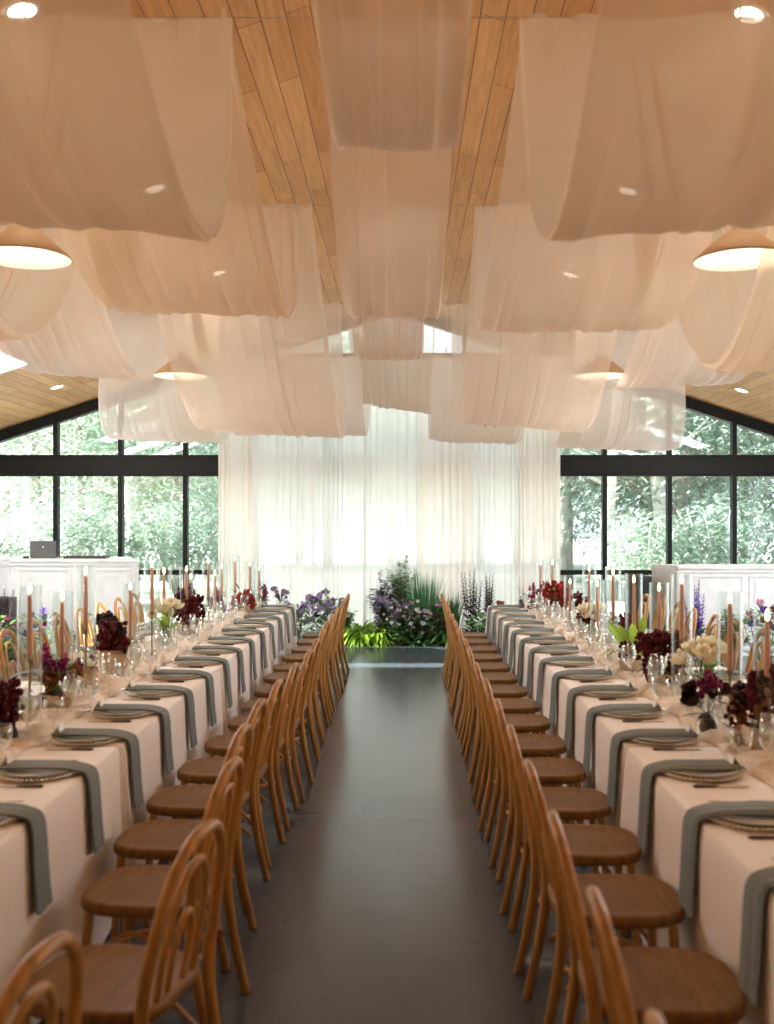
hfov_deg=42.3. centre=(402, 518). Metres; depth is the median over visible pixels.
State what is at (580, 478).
tree
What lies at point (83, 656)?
napkin
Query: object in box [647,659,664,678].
wine glass
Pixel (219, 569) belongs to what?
glass cylinder
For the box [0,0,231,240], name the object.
fabric drape
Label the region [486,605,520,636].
napkin
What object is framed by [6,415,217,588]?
tree
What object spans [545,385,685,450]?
fabric drape
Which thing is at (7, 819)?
charger plate
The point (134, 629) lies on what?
napkin
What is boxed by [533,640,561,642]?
dinner plate
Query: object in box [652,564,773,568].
countertop
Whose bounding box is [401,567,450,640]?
ornamental grass
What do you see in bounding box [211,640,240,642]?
dinner plate
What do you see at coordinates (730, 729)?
water goblet
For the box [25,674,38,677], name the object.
dinner plate
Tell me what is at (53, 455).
window
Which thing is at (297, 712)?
dining chair
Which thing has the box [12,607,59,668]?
flowering plant
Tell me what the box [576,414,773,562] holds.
tree
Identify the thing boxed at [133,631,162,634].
charger plate
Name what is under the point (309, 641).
dining chair
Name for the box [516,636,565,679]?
napkin
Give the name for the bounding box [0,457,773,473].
beam
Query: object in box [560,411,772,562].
tree
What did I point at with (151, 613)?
candlestick
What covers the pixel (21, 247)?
pendant lamp
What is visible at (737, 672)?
napkin
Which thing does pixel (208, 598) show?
candlestick
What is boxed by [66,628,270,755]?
tablecloth
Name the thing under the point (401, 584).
shrub
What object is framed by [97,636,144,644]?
napkin
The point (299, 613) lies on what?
flowering plant
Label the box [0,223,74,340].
fabric drape
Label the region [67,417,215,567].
tree
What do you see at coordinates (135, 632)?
dinner plate
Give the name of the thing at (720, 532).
bush
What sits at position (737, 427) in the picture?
tree
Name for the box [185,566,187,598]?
taper candle
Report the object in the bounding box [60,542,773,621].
ground
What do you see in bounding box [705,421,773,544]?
tree
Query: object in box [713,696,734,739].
wine glass
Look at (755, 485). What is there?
tree
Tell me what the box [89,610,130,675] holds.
flower arrangement
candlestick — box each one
[26,659,32,720]
[83,630,88,688]
[129,637,132,664]
[148,611,153,656]
[206,597,209,621]
[611,617,614,652]
[679,640,684,690]
[726,670,733,725]
[764,696,770,750]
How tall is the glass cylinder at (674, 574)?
0.705 m
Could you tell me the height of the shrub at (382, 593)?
1.058 m
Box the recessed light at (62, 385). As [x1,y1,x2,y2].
[50,384,64,389]
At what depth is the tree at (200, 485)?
28.64 m
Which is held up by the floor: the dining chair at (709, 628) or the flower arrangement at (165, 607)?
the dining chair at (709, 628)
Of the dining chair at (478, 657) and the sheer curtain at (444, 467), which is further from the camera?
the sheer curtain at (444, 467)
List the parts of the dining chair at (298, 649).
seat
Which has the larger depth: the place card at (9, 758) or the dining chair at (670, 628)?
the dining chair at (670, 628)
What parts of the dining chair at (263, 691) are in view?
seat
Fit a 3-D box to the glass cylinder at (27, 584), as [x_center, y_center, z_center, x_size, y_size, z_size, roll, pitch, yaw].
[-1.840,0.671,4.930,0.116,0.690,0.116,0,0,0]
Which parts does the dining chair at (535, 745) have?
seat, leg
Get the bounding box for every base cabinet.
[0,596,17,659]
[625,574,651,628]
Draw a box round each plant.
[0,589,14,660]
[0,615,25,666]
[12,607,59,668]
[284,600,320,639]
[299,588,347,644]
[369,596,413,642]
[381,599,436,645]
[395,625,439,646]
[403,603,459,644]
[460,569,482,631]
[465,612,485,631]
[477,573,495,632]
[684,583,706,643]
[738,599,773,667]
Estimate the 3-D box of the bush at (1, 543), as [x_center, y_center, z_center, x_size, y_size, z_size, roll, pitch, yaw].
[-8.975,0.981,20.695,2.022,1.738,2.416,0,0,33]
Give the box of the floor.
[0,639,773,1023]
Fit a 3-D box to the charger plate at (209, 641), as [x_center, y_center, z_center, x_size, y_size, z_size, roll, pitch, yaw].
[-1.455,1.008,8.270,0.330,0.020,0.332,0,0,30]
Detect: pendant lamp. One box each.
[0,224,72,269]
[153,361,174,379]
[607,361,623,379]
[693,226,773,271]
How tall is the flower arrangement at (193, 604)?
0.477 m
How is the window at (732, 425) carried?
attached to the trim
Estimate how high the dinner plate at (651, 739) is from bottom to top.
0.020 m
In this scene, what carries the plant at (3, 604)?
on the floor
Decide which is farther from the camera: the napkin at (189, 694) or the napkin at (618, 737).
the napkin at (189, 694)
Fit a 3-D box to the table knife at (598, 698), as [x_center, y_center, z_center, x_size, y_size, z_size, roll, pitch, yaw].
[1.209,1.014,5.624,0.218,0.011,0.015,0,0,0]
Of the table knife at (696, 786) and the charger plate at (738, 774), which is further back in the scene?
the charger plate at (738, 774)
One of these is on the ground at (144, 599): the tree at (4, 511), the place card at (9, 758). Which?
the tree at (4, 511)
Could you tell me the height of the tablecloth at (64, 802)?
0.730 m
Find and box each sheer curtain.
[218,432,251,603]
[252,435,313,638]
[314,435,363,631]
[363,404,418,638]
[419,412,470,635]
[471,441,520,631]
[521,428,559,604]
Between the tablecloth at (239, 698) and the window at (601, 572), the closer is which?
the tablecloth at (239, 698)
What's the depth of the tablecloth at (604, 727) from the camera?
5.27 m
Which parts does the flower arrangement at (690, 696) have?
cupped flower, cupped flower, clustered flower, cupped flower, cupped flower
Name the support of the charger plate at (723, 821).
on the tablecloth at (726, 857)
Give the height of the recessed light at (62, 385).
0.083 m
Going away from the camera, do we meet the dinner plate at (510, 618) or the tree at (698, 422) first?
the dinner plate at (510, 618)
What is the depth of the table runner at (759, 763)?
5.51 m
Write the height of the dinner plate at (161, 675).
0.020 m
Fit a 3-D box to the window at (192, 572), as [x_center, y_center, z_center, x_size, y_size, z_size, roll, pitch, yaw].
[-2.730,-0.369,15.010,1.060,4.099,0.120,0,0,0]
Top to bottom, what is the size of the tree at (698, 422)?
9.805 m
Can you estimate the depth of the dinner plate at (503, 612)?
10.65 m
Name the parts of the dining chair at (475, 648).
seat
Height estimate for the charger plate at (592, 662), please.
0.020 m
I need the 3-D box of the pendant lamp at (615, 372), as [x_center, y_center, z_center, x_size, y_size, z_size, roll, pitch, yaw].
[1.710,-1.946,8.630,0.465,1.433,0.465,0,0,0]
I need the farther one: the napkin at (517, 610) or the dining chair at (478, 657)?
the napkin at (517, 610)
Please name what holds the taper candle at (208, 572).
on the candlestick at (208, 598)
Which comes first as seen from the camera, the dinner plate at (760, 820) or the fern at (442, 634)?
the dinner plate at (760, 820)
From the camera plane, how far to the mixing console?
13.32 m
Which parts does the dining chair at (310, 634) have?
seat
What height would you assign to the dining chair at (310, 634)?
0.934 m
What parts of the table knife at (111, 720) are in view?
handle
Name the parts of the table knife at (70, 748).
handle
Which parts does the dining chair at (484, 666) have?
seat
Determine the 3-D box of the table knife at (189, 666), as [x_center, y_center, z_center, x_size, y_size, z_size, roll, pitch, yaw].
[-1.474,1.014,6.846,0.218,0.011,0.015,0,0,0]
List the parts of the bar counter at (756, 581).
raised panel, cornice moulding, raised panel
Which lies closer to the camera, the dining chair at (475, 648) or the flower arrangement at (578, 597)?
the flower arrangement at (578, 597)
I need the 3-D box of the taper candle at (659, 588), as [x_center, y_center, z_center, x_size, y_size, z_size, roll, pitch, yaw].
[1.570,0.577,6.130,0.029,0.374,0.029,0,0,0]
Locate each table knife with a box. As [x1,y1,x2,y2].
[0,784,43,787]
[44,748,92,749]
[87,720,130,721]
[122,698,159,699]
[172,666,203,667]
[191,654,219,655]
[551,654,579,655]
[564,666,595,667]
[598,698,636,699]
[622,720,665,721]
[652,748,701,750]
[693,784,748,787]
[748,835,773,838]
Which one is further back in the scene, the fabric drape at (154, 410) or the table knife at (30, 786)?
the fabric drape at (154, 410)
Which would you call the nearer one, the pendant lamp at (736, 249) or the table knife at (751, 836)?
the table knife at (751, 836)
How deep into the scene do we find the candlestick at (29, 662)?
4.93 m
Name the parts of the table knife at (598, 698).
handle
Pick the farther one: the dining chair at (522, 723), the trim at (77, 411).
the trim at (77, 411)
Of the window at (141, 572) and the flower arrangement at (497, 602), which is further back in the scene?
the window at (141, 572)
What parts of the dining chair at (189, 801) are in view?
leg, leg, seat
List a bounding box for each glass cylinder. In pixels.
[17,584,41,721]
[51,591,73,702]
[82,564,95,689]
[179,566,179,635]
[184,573,197,593]
[208,557,214,621]
[219,569,220,617]
[254,564,259,606]
[582,563,582,628]
[590,580,604,642]
[625,573,642,657]
[649,583,649,631]
[674,574,692,677]
[717,591,742,725]
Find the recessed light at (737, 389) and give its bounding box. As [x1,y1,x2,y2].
[734,388,748,392]
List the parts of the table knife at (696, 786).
handle, blade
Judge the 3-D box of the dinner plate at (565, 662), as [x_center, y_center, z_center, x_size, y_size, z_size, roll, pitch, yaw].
[1.190,1.003,7.050,0.270,0.020,0.270,0,0,0]
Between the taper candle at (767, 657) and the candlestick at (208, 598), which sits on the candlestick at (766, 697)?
the taper candle at (767, 657)
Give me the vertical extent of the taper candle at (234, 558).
0.374 m
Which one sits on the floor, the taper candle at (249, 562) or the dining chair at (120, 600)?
the dining chair at (120, 600)
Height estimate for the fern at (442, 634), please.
0.482 m
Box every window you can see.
[0,424,54,540]
[55,423,119,556]
[120,439,184,588]
[185,442,217,584]
[560,449,604,601]
[605,449,669,609]
[670,423,734,563]
[735,424,773,563]
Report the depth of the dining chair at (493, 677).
8.33 m
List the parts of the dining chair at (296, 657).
seat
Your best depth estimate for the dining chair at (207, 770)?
5.29 m
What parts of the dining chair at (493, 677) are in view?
seat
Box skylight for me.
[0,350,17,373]
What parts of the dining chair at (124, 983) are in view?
leg, seat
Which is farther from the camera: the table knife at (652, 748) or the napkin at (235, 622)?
the napkin at (235, 622)
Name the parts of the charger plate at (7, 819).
plate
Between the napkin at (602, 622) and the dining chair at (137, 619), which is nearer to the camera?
the napkin at (602, 622)
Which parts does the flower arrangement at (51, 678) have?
orchid flower, clustered flower, clustered flower, clustered flower, clustered flower, clustered flower, orchid flower, clustered flower, clustered flower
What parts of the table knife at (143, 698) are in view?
handle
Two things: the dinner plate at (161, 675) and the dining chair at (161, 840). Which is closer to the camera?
the dining chair at (161, 840)
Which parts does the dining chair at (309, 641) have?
seat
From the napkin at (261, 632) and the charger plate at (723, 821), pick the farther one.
the napkin at (261, 632)
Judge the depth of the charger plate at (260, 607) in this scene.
11.20 m
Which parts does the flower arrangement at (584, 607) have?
clustered flower, cupped flower, cupped flower, clustered flower, cupped flower, cupped flower, cupped flower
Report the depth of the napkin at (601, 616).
10.04 m
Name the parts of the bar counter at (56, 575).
raised panel, raised panel, cornice moulding, raised panel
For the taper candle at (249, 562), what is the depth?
11.29 m
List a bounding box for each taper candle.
[27,584,32,658]
[59,592,64,659]
[83,567,87,630]
[128,583,132,637]
[150,562,153,611]
[162,569,165,613]
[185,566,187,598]
[207,558,209,596]
[213,572,215,607]
[221,564,222,599]
[234,558,235,589]
[249,562,250,593]
[258,566,260,597]
[539,561,541,590]
[551,560,553,584]
[569,580,571,617]
[588,565,590,602]
[596,580,598,625]
[611,569,614,617]
[632,576,635,626]
[657,584,660,629]
[679,575,684,640]
[727,593,732,669]
[764,609,770,695]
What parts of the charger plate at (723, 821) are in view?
plate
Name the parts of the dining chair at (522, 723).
seat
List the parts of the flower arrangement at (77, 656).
cupped flower, cupped flower, cupped flower, plume flower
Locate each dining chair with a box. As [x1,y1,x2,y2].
[0,628,26,681]
[0,931,84,1023]
[18,819,226,1023]
[31,620,52,669]
[54,614,72,656]
[74,608,94,652]
[81,756,249,1023]
[96,602,106,633]
[110,723,256,972]
[114,597,127,628]
[132,593,145,627]
[145,698,269,913]
[177,679,285,868]
[204,662,299,830]
[228,649,313,800]
[242,638,319,775]
[254,629,324,754]
[264,620,329,736]
[273,614,334,722]
[282,608,339,708]
[291,602,344,697]
[297,598,347,680]
[302,593,349,676]
[440,593,487,677]
[442,597,492,686]
[445,602,498,695]
[446,607,502,707]
[449,614,510,721]
[453,620,518,736]
[457,628,527,754]
[462,638,539,775]
[467,648,550,799]
[473,662,565,830]
[482,678,586,867]
[494,698,611,914]
[506,724,642,975]
[522,759,684,1023]
[547,810,746,1023]
[585,885,637,1023]
[636,593,648,622]
[643,1009,665,1023]
[650,598,665,631]
[666,602,679,632]
[684,608,696,641]
[705,614,720,639]
[719,620,743,670]
[745,629,764,676]
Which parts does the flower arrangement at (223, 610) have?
orchid flower, clustered flower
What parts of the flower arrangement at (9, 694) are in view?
plume flower, plume flower, plume flower, plume flower, cupped flower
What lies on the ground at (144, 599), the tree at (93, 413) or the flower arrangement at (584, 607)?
the tree at (93, 413)
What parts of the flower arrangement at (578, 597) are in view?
clustered flower, clustered flower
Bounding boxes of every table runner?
[0,603,258,760]
[524,602,773,786]
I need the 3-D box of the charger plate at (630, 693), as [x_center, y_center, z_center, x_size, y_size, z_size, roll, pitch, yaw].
[1.190,1.008,5.830,0.332,0.020,0.330,0,0,0]
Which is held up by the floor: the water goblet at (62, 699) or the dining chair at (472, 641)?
the dining chair at (472, 641)
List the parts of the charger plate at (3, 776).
plate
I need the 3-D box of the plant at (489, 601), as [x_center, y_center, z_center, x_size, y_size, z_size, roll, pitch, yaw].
[1.211,1.281,14.417,0.436,0.999,0.371,0,0,0]
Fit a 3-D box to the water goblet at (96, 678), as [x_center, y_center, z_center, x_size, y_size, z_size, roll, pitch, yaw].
[-1.666,0.936,5.322,0.094,0.163,0.094,0,0,24]
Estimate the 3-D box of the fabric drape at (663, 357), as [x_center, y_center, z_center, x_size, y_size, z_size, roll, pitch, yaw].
[2.423,-1.718,8.866,1.142,1.144,3.348,0,0,0]
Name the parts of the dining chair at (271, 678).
seat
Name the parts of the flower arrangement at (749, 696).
plume flower, clustered flower, plume flower, plume flower, plume flower, clustered flower, plume flower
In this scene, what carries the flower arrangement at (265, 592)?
on the tablecloth at (287, 646)
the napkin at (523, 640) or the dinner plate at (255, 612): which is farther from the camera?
the dinner plate at (255, 612)
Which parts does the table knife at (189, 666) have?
handle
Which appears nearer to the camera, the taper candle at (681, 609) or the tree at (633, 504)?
the taper candle at (681, 609)
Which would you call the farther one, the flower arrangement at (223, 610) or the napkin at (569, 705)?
the flower arrangement at (223, 610)
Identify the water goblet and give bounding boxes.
[0,723,12,762]
[43,697,63,720]
[81,678,98,710]
[118,662,133,689]
[628,661,643,688]
[651,678,668,710]
[685,699,704,734]
[729,725,752,767]
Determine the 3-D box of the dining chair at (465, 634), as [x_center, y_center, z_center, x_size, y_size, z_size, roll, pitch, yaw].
[0.696,1.317,11.418,0.543,0.934,0.442,0,0,3]
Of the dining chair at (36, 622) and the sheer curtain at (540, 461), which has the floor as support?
the dining chair at (36, 622)
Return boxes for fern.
[344,620,397,647]
[348,622,407,647]
[414,624,473,646]
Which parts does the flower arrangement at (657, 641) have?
clustered flower, plume flower, plume flower, clustered flower, clustered flower, plume flower, clustered flower, plume flower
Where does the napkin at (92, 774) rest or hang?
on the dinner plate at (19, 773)
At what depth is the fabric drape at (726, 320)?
6.42 m
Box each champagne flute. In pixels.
[65,669,75,698]
[708,688,719,716]
[760,713,773,746]
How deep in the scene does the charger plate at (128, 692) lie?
5.74 m
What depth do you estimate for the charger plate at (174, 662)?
6.95 m
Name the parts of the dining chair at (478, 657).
seat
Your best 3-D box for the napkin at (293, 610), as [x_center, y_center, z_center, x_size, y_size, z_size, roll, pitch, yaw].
[-1.405,1.149,11.338,0.391,0.352,0.132,0,0,0]
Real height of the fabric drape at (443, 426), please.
1.383 m
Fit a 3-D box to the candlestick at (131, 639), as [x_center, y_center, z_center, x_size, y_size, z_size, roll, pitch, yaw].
[-1.840,0.908,6.750,0.072,0.215,0.071,0,0,0]
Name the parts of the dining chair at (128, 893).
leg, leg, seat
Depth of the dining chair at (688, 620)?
9.55 m
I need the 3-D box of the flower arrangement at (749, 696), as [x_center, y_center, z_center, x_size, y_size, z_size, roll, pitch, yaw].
[1.564,0.813,4.392,0.282,0.429,0.366,0,0,-33]
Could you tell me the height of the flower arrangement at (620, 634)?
0.366 m
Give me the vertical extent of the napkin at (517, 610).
0.352 m
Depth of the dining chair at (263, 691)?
7.82 m
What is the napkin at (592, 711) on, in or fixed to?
on the dinner plate at (624, 713)
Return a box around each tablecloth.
[0,747,120,1023]
[16,667,222,866]
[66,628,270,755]
[140,606,296,684]
[485,606,619,663]
[507,628,721,733]
[541,667,773,873]
[620,747,773,1023]
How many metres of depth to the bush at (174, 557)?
21.06 m
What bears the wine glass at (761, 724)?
on the table runner at (759, 763)
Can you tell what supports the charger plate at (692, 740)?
on the tablecloth at (604, 727)
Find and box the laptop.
[30,541,61,557]
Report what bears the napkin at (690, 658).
on the dinner plate at (688, 662)
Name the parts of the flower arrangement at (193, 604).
plume flower, plume flower, plume flower, plume flower, plume flower, plume flower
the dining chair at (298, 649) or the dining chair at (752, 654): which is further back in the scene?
the dining chair at (298, 649)
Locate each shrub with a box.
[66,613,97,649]
[330,607,358,640]
[366,569,399,629]
[386,556,419,631]
[700,608,750,664]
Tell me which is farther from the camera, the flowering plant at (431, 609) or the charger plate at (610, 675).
the flowering plant at (431, 609)
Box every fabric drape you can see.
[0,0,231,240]
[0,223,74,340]
[0,264,167,380]
[58,7,298,318]
[98,356,229,442]
[157,203,345,437]
[233,303,369,436]
[313,0,471,152]
[329,126,451,319]
[351,316,424,361]
[361,317,433,414]
[428,302,524,444]
[451,206,617,432]
[475,13,713,333]
[519,0,773,240]
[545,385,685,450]
[605,316,745,390]
[678,225,773,374]
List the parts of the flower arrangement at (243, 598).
plume flower, plume flower, plume flower, plume flower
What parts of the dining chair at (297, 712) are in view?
seat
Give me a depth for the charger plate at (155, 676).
6.34 m
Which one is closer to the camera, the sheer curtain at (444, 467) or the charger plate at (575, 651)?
the charger plate at (575, 651)
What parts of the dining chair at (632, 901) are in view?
seat, leg, leg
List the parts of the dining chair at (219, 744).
seat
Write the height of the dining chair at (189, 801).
0.934 m
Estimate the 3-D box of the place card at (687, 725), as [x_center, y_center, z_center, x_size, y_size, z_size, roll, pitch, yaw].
[1.322,0.959,4.607,0.030,0.035,0.070,0,0,2]
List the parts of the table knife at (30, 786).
blade, handle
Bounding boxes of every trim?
[0,398,98,442]
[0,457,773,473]
[685,396,773,437]
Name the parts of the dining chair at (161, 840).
leg, leg, seat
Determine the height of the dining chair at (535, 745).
0.934 m
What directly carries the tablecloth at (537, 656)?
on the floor
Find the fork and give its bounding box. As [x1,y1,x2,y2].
[709,800,764,801]
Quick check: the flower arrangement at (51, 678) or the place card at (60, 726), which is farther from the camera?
the flower arrangement at (51, 678)
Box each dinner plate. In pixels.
[3,759,65,777]
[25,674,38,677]
[56,736,111,742]
[98,710,146,715]
[129,690,172,694]
[133,631,157,633]
[156,674,192,677]
[178,661,212,664]
[195,649,226,652]
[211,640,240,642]
[224,631,250,633]
[236,624,262,626]
[247,617,269,619]
[255,612,278,613]
[263,607,284,608]
[497,607,519,608]
[503,612,525,613]
[510,618,532,619]
[515,624,541,626]
[525,631,551,633]
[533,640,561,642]
[544,649,574,652]
[555,661,590,664]
[571,674,608,677]
[587,690,630,694]
[608,710,656,715]
[638,728,690,742]
[672,770,735,777]
[685,661,699,664]
[699,674,739,677]
[720,815,773,825]
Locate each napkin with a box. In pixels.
[0,760,104,853]
[0,802,52,915]
[10,669,63,678]
[52,728,143,809]
[53,656,97,660]
[74,646,91,652]
[93,704,173,774]
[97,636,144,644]
[126,628,162,630]
[126,685,197,747]
[137,621,177,627]
[152,669,216,725]
[174,656,232,707]
[192,646,245,692]
[208,636,256,679]
[222,628,267,668]
[233,621,275,658]
[244,615,283,650]
[253,610,290,642]
[261,605,296,635]
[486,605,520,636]
[491,609,527,642]
[496,615,535,650]
[502,621,544,659]
[508,628,553,668]
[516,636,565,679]
[526,646,578,693]
[536,656,593,707]
[549,669,611,726]
[564,685,634,748]
[583,704,660,775]
[600,615,618,617]
[600,621,619,623]
[606,728,696,810]
[636,759,740,854]
[669,657,724,666]
[678,801,773,917]
[693,669,747,675]
[737,866,773,1008]
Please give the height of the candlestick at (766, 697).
0.255 m
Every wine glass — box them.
[17,695,39,739]
[62,675,81,717]
[100,659,118,696]
[154,634,168,665]
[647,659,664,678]
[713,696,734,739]
[758,722,769,754]
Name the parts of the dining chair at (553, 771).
seat, leg, leg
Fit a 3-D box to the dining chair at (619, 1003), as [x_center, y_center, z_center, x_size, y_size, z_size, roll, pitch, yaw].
[0.693,1.317,2.270,0.543,0.934,0.442,0,0,3]
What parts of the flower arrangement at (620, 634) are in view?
clustered flower, clustered flower, clustered flower, clustered flower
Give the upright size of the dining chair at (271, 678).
0.934 m
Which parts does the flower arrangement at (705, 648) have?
cupped flower, cupped flower, cupped flower, cupped flower, cupped flower, cupped flower, cupped flower, cupped flower, cupped flower, cupped flower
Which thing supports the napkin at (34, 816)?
on the dinner plate
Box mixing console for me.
[63,555,110,558]
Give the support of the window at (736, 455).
attached to the trim
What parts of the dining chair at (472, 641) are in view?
seat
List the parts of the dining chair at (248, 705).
seat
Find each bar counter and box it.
[0,557,138,653]
[651,564,773,655]
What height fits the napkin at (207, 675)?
0.352 m
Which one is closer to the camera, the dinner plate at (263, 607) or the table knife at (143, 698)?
the table knife at (143, 698)
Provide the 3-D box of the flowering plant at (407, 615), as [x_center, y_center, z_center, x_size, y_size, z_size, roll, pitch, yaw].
[0.061,1.470,14.196,0.766,0.670,0.672,0,0,-16]
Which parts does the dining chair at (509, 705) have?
seat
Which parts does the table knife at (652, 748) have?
handle, blade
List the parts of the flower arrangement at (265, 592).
orchid flower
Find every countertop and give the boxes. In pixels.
[0,557,136,561]
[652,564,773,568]
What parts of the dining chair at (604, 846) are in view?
seat, leg, leg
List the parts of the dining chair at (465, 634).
seat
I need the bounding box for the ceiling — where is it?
[0,0,773,429]
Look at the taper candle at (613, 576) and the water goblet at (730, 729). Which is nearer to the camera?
the water goblet at (730, 729)
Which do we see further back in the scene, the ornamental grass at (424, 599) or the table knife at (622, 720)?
the ornamental grass at (424, 599)
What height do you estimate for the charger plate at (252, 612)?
0.020 m
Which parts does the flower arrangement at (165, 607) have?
cupped flower, cupped flower, cupped flower, cupped flower, cupped flower, cupped flower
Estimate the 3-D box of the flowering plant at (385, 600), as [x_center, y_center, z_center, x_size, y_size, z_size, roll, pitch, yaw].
[-0.146,1.443,14.398,0.677,0.682,0.594,0,0,29]
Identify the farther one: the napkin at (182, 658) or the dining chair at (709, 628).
the dining chair at (709, 628)
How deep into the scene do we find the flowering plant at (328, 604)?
14.13 m
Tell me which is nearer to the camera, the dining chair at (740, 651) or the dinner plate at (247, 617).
the dining chair at (740, 651)
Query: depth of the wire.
4.51 m
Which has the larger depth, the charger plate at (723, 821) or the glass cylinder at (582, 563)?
the glass cylinder at (582, 563)
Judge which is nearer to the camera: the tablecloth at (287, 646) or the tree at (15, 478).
the tablecloth at (287, 646)
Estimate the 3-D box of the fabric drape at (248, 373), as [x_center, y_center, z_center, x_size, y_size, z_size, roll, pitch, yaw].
[-1.235,-1.497,8.862,1.433,1.563,3.342,0,0,0]
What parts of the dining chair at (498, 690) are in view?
seat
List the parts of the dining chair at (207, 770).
leg, seat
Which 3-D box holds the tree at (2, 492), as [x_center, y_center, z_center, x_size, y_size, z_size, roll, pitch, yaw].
[-11.942,-2.534,24.971,8.775,8.758,7.628,0,0,32]
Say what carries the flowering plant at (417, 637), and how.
on the floor
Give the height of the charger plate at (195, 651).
0.020 m
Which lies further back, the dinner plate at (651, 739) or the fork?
the dinner plate at (651, 739)
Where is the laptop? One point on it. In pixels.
(38, 549)
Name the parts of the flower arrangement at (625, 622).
clustered flower, clustered flower, clustered flower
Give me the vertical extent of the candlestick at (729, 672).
0.291 m
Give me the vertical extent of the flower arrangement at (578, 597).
0.349 m
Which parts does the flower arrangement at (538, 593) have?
orchid flower, plume flower, orchid flower, orchid flower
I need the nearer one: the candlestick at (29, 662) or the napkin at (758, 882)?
the napkin at (758, 882)
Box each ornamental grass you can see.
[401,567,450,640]
[432,590,466,637]
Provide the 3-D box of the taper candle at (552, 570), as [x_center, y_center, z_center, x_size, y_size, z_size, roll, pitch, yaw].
[1.570,0.616,10.500,0.029,0.374,0.029,0,0,0]
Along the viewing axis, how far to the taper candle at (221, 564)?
10.19 m
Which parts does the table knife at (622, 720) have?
handle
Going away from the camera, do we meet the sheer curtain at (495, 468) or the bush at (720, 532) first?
the sheer curtain at (495, 468)
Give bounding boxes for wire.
[133,17,570,17]
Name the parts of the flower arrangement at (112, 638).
clustered flower, clustered flower, clustered flower, clustered flower, clustered flower, clustered flower, clustered flower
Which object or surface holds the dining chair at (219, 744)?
on the floor
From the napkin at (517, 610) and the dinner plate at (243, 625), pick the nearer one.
the dinner plate at (243, 625)
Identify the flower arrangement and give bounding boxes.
[0,677,31,739]
[31,641,83,708]
[66,651,99,684]
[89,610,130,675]
[142,597,184,647]
[172,582,205,635]
[206,587,228,617]
[230,583,256,612]
[257,579,269,607]
[270,586,289,604]
[495,600,504,604]
[517,586,526,608]
[527,581,545,608]
[542,580,572,617]
[573,591,592,626]
[575,600,608,640]
[599,614,674,671]
[611,611,639,644]
[634,628,688,684]
[669,634,726,708]
[679,668,732,731]
[709,663,773,751]
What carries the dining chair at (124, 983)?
on the floor
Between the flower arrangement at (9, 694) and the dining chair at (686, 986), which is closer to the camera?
the dining chair at (686, 986)
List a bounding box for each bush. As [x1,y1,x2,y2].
[0,493,146,569]
[0,534,20,556]
[111,500,217,593]
[581,509,702,583]
[658,493,773,563]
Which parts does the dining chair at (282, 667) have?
seat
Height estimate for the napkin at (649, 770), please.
0.352 m
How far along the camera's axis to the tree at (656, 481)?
23.82 m
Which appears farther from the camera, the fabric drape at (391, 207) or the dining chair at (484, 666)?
the dining chair at (484, 666)
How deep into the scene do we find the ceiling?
7.77 m
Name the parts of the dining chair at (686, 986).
seat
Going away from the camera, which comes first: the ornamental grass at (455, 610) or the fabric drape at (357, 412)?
the fabric drape at (357, 412)
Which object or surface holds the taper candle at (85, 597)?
on the candlestick at (85, 633)
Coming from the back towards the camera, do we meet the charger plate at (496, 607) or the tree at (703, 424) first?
the tree at (703, 424)
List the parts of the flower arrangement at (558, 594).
plume flower, plume flower, plume flower, clustered flower, plume flower, plume flower, plume flower, plume flower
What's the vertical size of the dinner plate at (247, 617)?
0.020 m
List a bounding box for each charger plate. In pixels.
[0,759,77,781]
[0,800,18,824]
[19,675,39,679]
[49,736,119,745]
[91,711,154,718]
[124,690,179,696]
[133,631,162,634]
[151,674,200,679]
[173,661,218,665]
[191,650,231,653]
[207,640,245,643]
[220,631,256,634]
[232,624,265,626]
[242,618,273,620]
[252,612,281,614]
[260,607,286,609]
[495,607,522,609]
[500,612,528,614]
[506,618,536,620]
[512,624,545,626]
[519,631,555,634]
[528,640,566,643]
[539,649,579,653]
[549,661,595,665]
[564,674,613,679]
[581,690,635,696]
[602,710,663,717]
[628,728,698,745]
[663,769,743,781]
[693,672,744,679]
[710,800,773,831]
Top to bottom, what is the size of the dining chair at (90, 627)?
0.934 m
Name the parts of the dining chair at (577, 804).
seat, leg, leg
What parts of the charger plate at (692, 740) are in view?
plate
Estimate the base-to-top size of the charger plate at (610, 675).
0.020 m
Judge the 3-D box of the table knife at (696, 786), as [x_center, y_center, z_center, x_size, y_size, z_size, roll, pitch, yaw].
[1.209,1.014,3.794,0.218,0.011,0.015,0,0,0]
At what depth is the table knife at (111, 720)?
5.01 m
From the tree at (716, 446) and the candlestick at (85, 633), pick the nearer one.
the candlestick at (85, 633)
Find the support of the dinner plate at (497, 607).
on the tablecloth at (492, 610)
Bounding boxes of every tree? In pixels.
[0,413,215,553]
[0,413,217,556]
[0,414,159,540]
[0,414,217,591]
[0,417,144,556]
[0,420,107,556]
[0,426,97,534]
[0,433,65,547]
[5,411,217,598]
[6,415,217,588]
[11,413,191,556]
[12,413,170,542]
[52,416,217,580]
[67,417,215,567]
[102,438,217,576]
[149,442,217,565]
[151,447,217,541]
[560,410,758,600]
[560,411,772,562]
[560,413,721,587]
[560,424,727,588]
[560,450,696,555]
[565,411,771,563]
[571,450,599,544]
[571,478,600,541]
[572,418,773,559]
[573,450,701,567]
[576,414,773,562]
[590,422,756,540]
[615,410,773,560]
[616,418,772,562]
[616,424,772,554]
[681,431,773,548]
[688,424,773,562]
[688,427,773,544]
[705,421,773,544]
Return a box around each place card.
[0,753,12,764]
[53,722,63,732]
[95,698,103,706]
[127,680,134,686]
[625,680,632,686]
[652,699,659,706]
[685,722,693,731]
[726,752,739,764]

